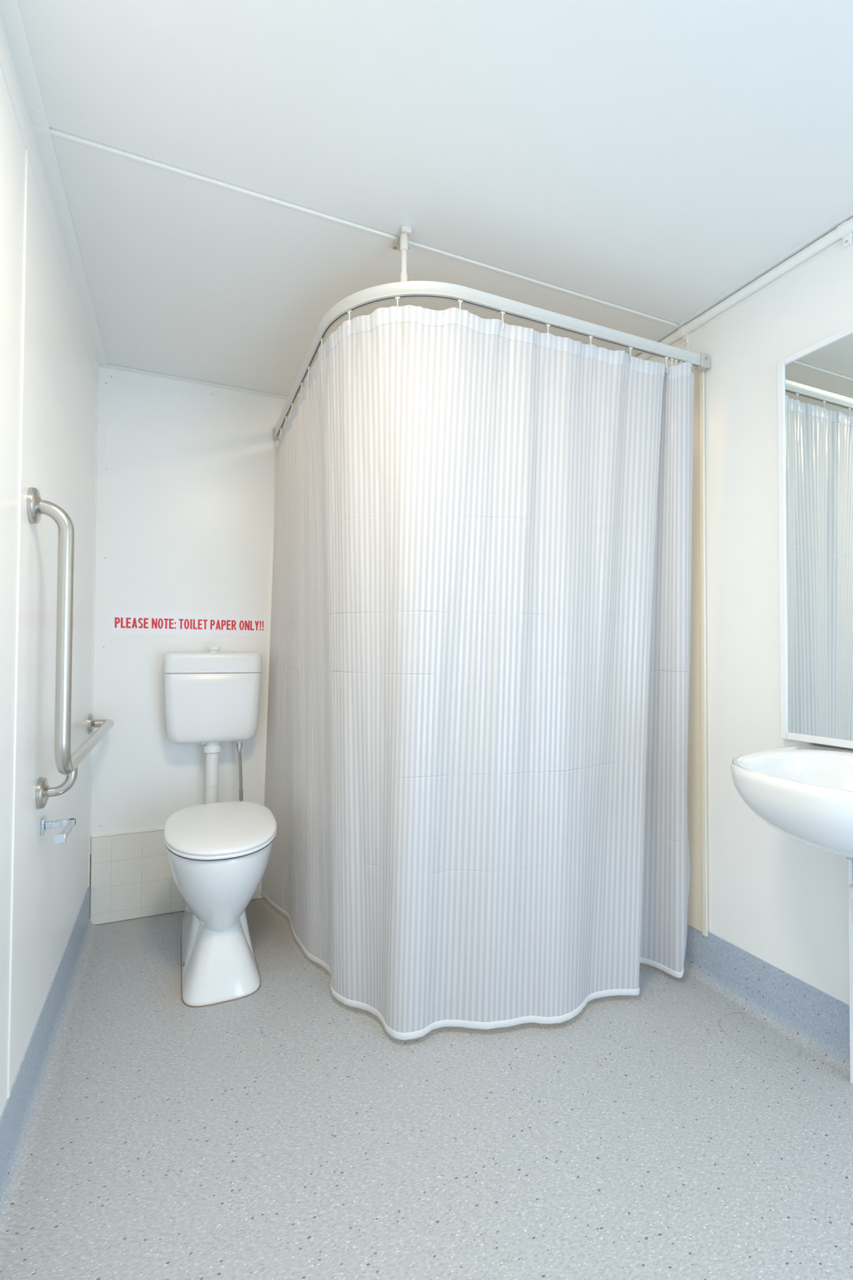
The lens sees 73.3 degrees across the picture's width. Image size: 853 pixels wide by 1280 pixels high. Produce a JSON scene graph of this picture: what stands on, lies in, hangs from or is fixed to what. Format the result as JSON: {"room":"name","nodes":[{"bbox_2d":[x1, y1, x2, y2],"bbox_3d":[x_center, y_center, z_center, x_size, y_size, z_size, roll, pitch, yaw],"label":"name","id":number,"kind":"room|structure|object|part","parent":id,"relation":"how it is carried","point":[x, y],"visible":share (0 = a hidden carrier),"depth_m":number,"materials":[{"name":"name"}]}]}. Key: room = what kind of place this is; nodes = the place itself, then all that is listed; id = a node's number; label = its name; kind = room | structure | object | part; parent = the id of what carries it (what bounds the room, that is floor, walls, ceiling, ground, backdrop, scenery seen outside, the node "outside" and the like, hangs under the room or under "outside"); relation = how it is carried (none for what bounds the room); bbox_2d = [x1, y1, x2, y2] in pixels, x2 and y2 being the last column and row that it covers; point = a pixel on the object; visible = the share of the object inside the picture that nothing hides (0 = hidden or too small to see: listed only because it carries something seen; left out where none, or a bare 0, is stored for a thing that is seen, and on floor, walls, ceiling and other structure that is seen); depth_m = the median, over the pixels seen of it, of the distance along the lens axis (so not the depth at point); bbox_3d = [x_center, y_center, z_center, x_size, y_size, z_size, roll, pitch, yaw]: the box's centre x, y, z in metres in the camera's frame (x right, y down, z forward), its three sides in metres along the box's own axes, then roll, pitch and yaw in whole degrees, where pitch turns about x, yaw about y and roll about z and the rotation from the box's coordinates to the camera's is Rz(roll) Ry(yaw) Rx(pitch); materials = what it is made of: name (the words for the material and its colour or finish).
{"room":"public restroom","nodes":[
{"label":"public restroom","id":0,"kind":"room"},
{"bbox_2d":[0,66,97,1115],"bbox_3d":[-0.656,-0.024,0.601,0.063,2.400,4.022,1,-1,-23],"label":"wall","id":1,"kind":"structure","parent":0,"point":[48,383],"depth_m":1.44,"materials":[{"name":"paint"}]},
{"bbox_3d":[-0.404,-0.035,0.015,0.060,2.400,2.748,1,-1,-23],"label":"wall panel","id":2,"kind":"part","parent":1,"relation":"part of","materials":[{"name":"white paint"}]},
{"bbox_2d":[0,885,99,1270],"bbox_3d":[-0.613,1.089,0.591,0.042,0.178,4.011,1,-1,-23],"label":"baseboard","id":3,"kind":"structure","parent":1,"relation":"attached to","point":[22,1116],"depth_m":1.49,"materials":[{"name":"plastic"}]},
{"bbox_2d":[0,0,107,384],"bbox_3d":[-0.606,-1.179,0.645,0.040,0.086,4.022,1,-1,-23],"label":"trim","id":4,"kind":"structure","parent":1,"relation":"attached to","point":[16,64],"depth_m":1.42,"materials":[{"name":"paint"}]},
{"bbox_2d":[40,815,75,844],"bbox_3d":[-0.984,0.504,1.513,0.079,0.042,0.177,1,-1,-23],"label":"toilet roll holder","id":5,"kind":"object","parent":1,"relation":"attached to","point":[68,824],"visible":1,"depth_m":1.54,"materials":[{"name":"silver metal"}]},
{"bbox_3d":[-1.043,0.505,1.561,0.008,0.042,0.042,1,-1,-23],"label":"wall plate","id":6,"kind":"part","parent":5,"relation":"part of","materials":[{"name":"silver metal"}]},
{"bbox_3d":[-1.033,0.505,1.566,0.014,0.020,0.020,1,-1,-23],"label":"stem","id":7,"kind":"part","parent":5,"relation":"part of","materials":[{"name":"silver metal"}]},
{"bbox_3d":[-1.003,0.505,1.579,0.060,0.019,0.016,1,-1,-23],"label":"arm","id":8,"kind":"part","parent":5,"relation":"part of","materials":[{"name":"silver metal"}]},
{"bbox_2d":[26,487,113,808],"bbox_3d":[-1.138,0.046,1.901,0.092,0.817,1.158,1,-1,-23],"label":"grab rail","id":9,"kind":"object","parent":1,"relation":"attached to","point":[67,763],"visible":1,"depth_m":1.41,"materials":[{"name":"metal"}]},
{"bbox_2d":[90,377,290,854],"bbox_3d":[-0.485,0.026,2.898,2.202,2.400,0.060,1,-1,-23],"label":"wall","id":10,"kind":"structure","parent":0,"point":[189,482],"depth_m":2.59,"materials":[{"name":"white paint"}]},
{"bbox_2d":[88,376,106,886],"bbox_3d":[-1.403,-0.050,2.452,0.041,2.184,0.033,1,-1,-23],"label":"trim","id":11,"kind":"structure","parent":10,"relation":"attached to","point":[96,677],"depth_m":2.46,"materials":[{"name":"paint"}]},
{"bbox_3d":[-1.421,-0.030,2.443,0.002,2.145,0.033,1,-1,-23],"label":"angle leg","id":12,"kind":"part","parent":11,"relation":"part of","materials":[{"name":"paint"}]},
{"bbox_2d":[89,827,262,924],"bbox_3d":[-1.074,1.025,2.585,0.772,0.379,0.012,1,-1,-23],"label":"wall tiles","id":13,"kind":"structure","parent":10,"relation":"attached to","point":[131,876],"depth_m":2.49,"materials":[{"name":"white glazed ceramic tile"},{"name":"cream grout"}]},
{"bbox_2d":[110,609,266,636],"bbox_3d":[-1.069,-0.072,2.614,0.655,0.108,0.001,1,-1,-23],"label":"notice","id":14,"kind":"object","parent":10,"relation":"attached to","point":[122,622],"visible":1,"depth_m":2.60,"materials":[{"name":"red"}]},
{"bbox_2d":[97,363,297,408],"bbox_3d":[-0.461,-1.151,2.878,2.082,0.045,0.038,1,-1,-23],"label":"trim","id":15,"kind":"structure","parent":10,"relation":"attached to","point":[110,371],"depth_m":2.62,"materials":[{"name":"paint"}]},
{"bbox_2d":[164,646,262,746],"bbox_3d":[-0.954,0.252,2.563,0.403,0.446,0.168,1,-1,-23],"label":"cistern","id":16,"kind":"object","parent":10,"relation":"attached to","point":[212,697],"visible":0.99,"depth_m":2.49,"materials":[{"name":"white plastic"}]},
{"bbox_3d":[-0.953,0.100,2.566,0.403,0.088,0.168,1,-1,-23],"label":"tank lid","id":17,"kind":"part","parent":16,"relation":"part of","materials":[{"name":"white plastic"}]},
{"bbox_2d":[236,742,243,801],"bbox_3d":[-0.844,0.625,2.588,0.031,0.317,0.023,1,-1,-23],"label":"hose","id":18,"kind":"object","parent":16,"relation":"hanging from","point":[239,746],"visible":0.8,"depth_m":2.58,"materials":[{"name":"metal"}]},
{"bbox_2d":[0,897,852,1279],"bbox_3d":[0.320,1.219,0.999,2.282,0.060,4.222,1,-1,-23],"label":"floor","id":19,"kind":"structure","parent":0,"point":[280,1131],"depth_m":1.36,"materials":[{"name":"plastic"}]},
{"bbox_2d":[164,800,276,1007],"bbox_3d":[-0.803,0.929,2.212,0.384,0.562,0.755,1,-1,-23],"label":"toilet","id":20,"kind":"object","parent":19,"relation":"on","point":[219,853],"visible":1,"depth_m":1.96,"materials":[{"name":"white ceramic"}]},
{"bbox_2d":[203,744,222,804],"bbox_3d":[-0.951,0.657,2.542,0.074,0.385,0.075,1,-1,-23],"label":"pipe","id":21,"kind":"object","parent":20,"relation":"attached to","point":[211,784],"visible":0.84,"depth_m":2.52,"materials":[{"name":"white plastic"}]},
{"bbox_3d":[-0.748,0.693,2.092,0.383,0.052,0.481,1,-1,-23],"label":"seat","id":22,"kind":"part","parent":20,"relation":"part of","materials":[{"name":"white plastic"}]},
{"bbox_3d":[-0.748,0.676,2.092,0.384,0.059,0.482,1,-1,-23],"label":"lid","id":23,"kind":"part","parent":20,"relation":"part of","materials":[{"name":"white plastic"}]},
{"bbox_2d":[847,858,852,1084],"bbox_3d":[1.229,0.895,1.460,0.056,0.615,0.254,1,-1,-23],"label":"pipe","id":24,"kind":"object","parent":19,"relation":"on","point":[849,862],"visible":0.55,"depth_m":1.56,"materials":[{"name":"white plastic"}]},
{"bbox_2d":[17,0,852,396],"bbox_3d":[0.331,-1.238,1.052,2.202,0.064,4.142,1,-1,-23],"label":"ceiling","id":25,"kind":"structure","parent":0,"point":[233,172],"depth_m":1.42,"materials":[{"name":"paint"}]},
{"bbox_3d":[-0.235,-1.215,2.358,2.202,0.060,1.294,1,-1,-23],"label":"panel","id":26,"kind":"part","parent":25,"relation":"part of","materials":[{"name":"white paint"}]},
{"bbox_2d":[391,224,411,281],"bbox_3d":[-0.075,-1.114,1.699,0.030,0.167,0.093,1,-1,-23],"label":"support post","id":27,"kind":"object","parent":25,"relation":"attached to","point":[401,243],"visible":0.91,"depth_m":1.67,"materials":[{"name":"metal"}]},
{"bbox_2d":[272,280,710,439],"bbox_3d":[-0.007,-1.003,2.051,1.899,0.049,0.817,0,-1,22],"label":"rail","id":28,"kind":"object","parent":27,"relation":"hanging from","point":[360,300],"visible":0.97,"depth_m":1.78,"materials":[{"name":"metal"}]},
{"bbox_2d":[261,296,694,1039],"bbox_3d":[-0.039,0.100,2.041,1.862,2.176,0.835,0,-1,21],"label":"shower curtain","id":29,"kind":"object","parent":28,"relation":"hanging from","point":[476,788],"visible":0.99,"depth_m":1.79,"materials":[{"name":"fabric"}]},
{"bbox_2d":[651,237,852,1004],"bbox_3d":[1.307,0.003,1.450,0.063,2.400,4.022,1,-1,-23],"label":"wall","id":30,"kind":"structure","parent":0,"point":[781,900],"depth_m":1.89,"materials":[{"name":"paint"}]},
{"bbox_2d":[274,351,708,937],"bbox_3d":[0.136,0.005,2.407,1.326,2.110,1.330,1,-1,-23],"label":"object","id":31,"kind":"structure","parent":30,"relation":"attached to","point":[697,798],"depth_m":2.09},
{"bbox_3d":[0.757,0.028,2.725,0.060,2.400,1.246,1,-1,-23],"label":"wall panel","id":32,"kind":"part","parent":30,"relation":"part of","materials":[{"name":"white paint"}]},
{"bbox_2d":[631,210,852,360],"bbox_3d":[1.268,-1.174,1.456,0.040,0.046,4.022,1,-1,-23],"label":"trim","id":33,"kind":"structure","parent":30,"relation":"attached to","point":[850,215],"depth_m":1.87,"materials":[{"name":"paint"}]},
{"bbox_2d":[683,924,849,1079],"bbox_3d":[1.257,1.115,1.407,0.042,0.178,4.022,1,-1,-23],"label":"baseboard","id":34,"kind":"structure","parent":30,"relation":"attached to","point":[815,1021],"depth_m":1.81,"materials":[{"name":"plastic"}]},
{"bbox_2d":[730,743,852,857],"bbox_3d":[1.027,0.353,1.370,0.510,0.295,0.596,1,-1,-23],"label":"basin","id":35,"kind":"object","parent":30,"relation":"attached to","point":[804,792],"visible":1,"depth_m":1.33,"materials":[{"name":"white ceramic"}]},
{"bbox_2d":[845,856,852,922],"bbox_3d":[1.115,0.605,1.404,0.220,0.192,0.070,1,-1,-23],"label":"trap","id":36,"kind":"object","parent":35,"relation":"attached to","point":[851,886],"visible":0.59,"depth_m":1.38,"materials":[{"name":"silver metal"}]},
{"bbox_2d":[777,324,852,748],"bbox_3d":[1.254,-0.292,1.477,0.027,1.185,0.703,1,-1,-23],"label":"mirror","id":37,"kind":"object","parent":30,"relation":"attached to","point":[815,383],"visible":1,"depth_m":1.69,"materials":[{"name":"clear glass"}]}
]}

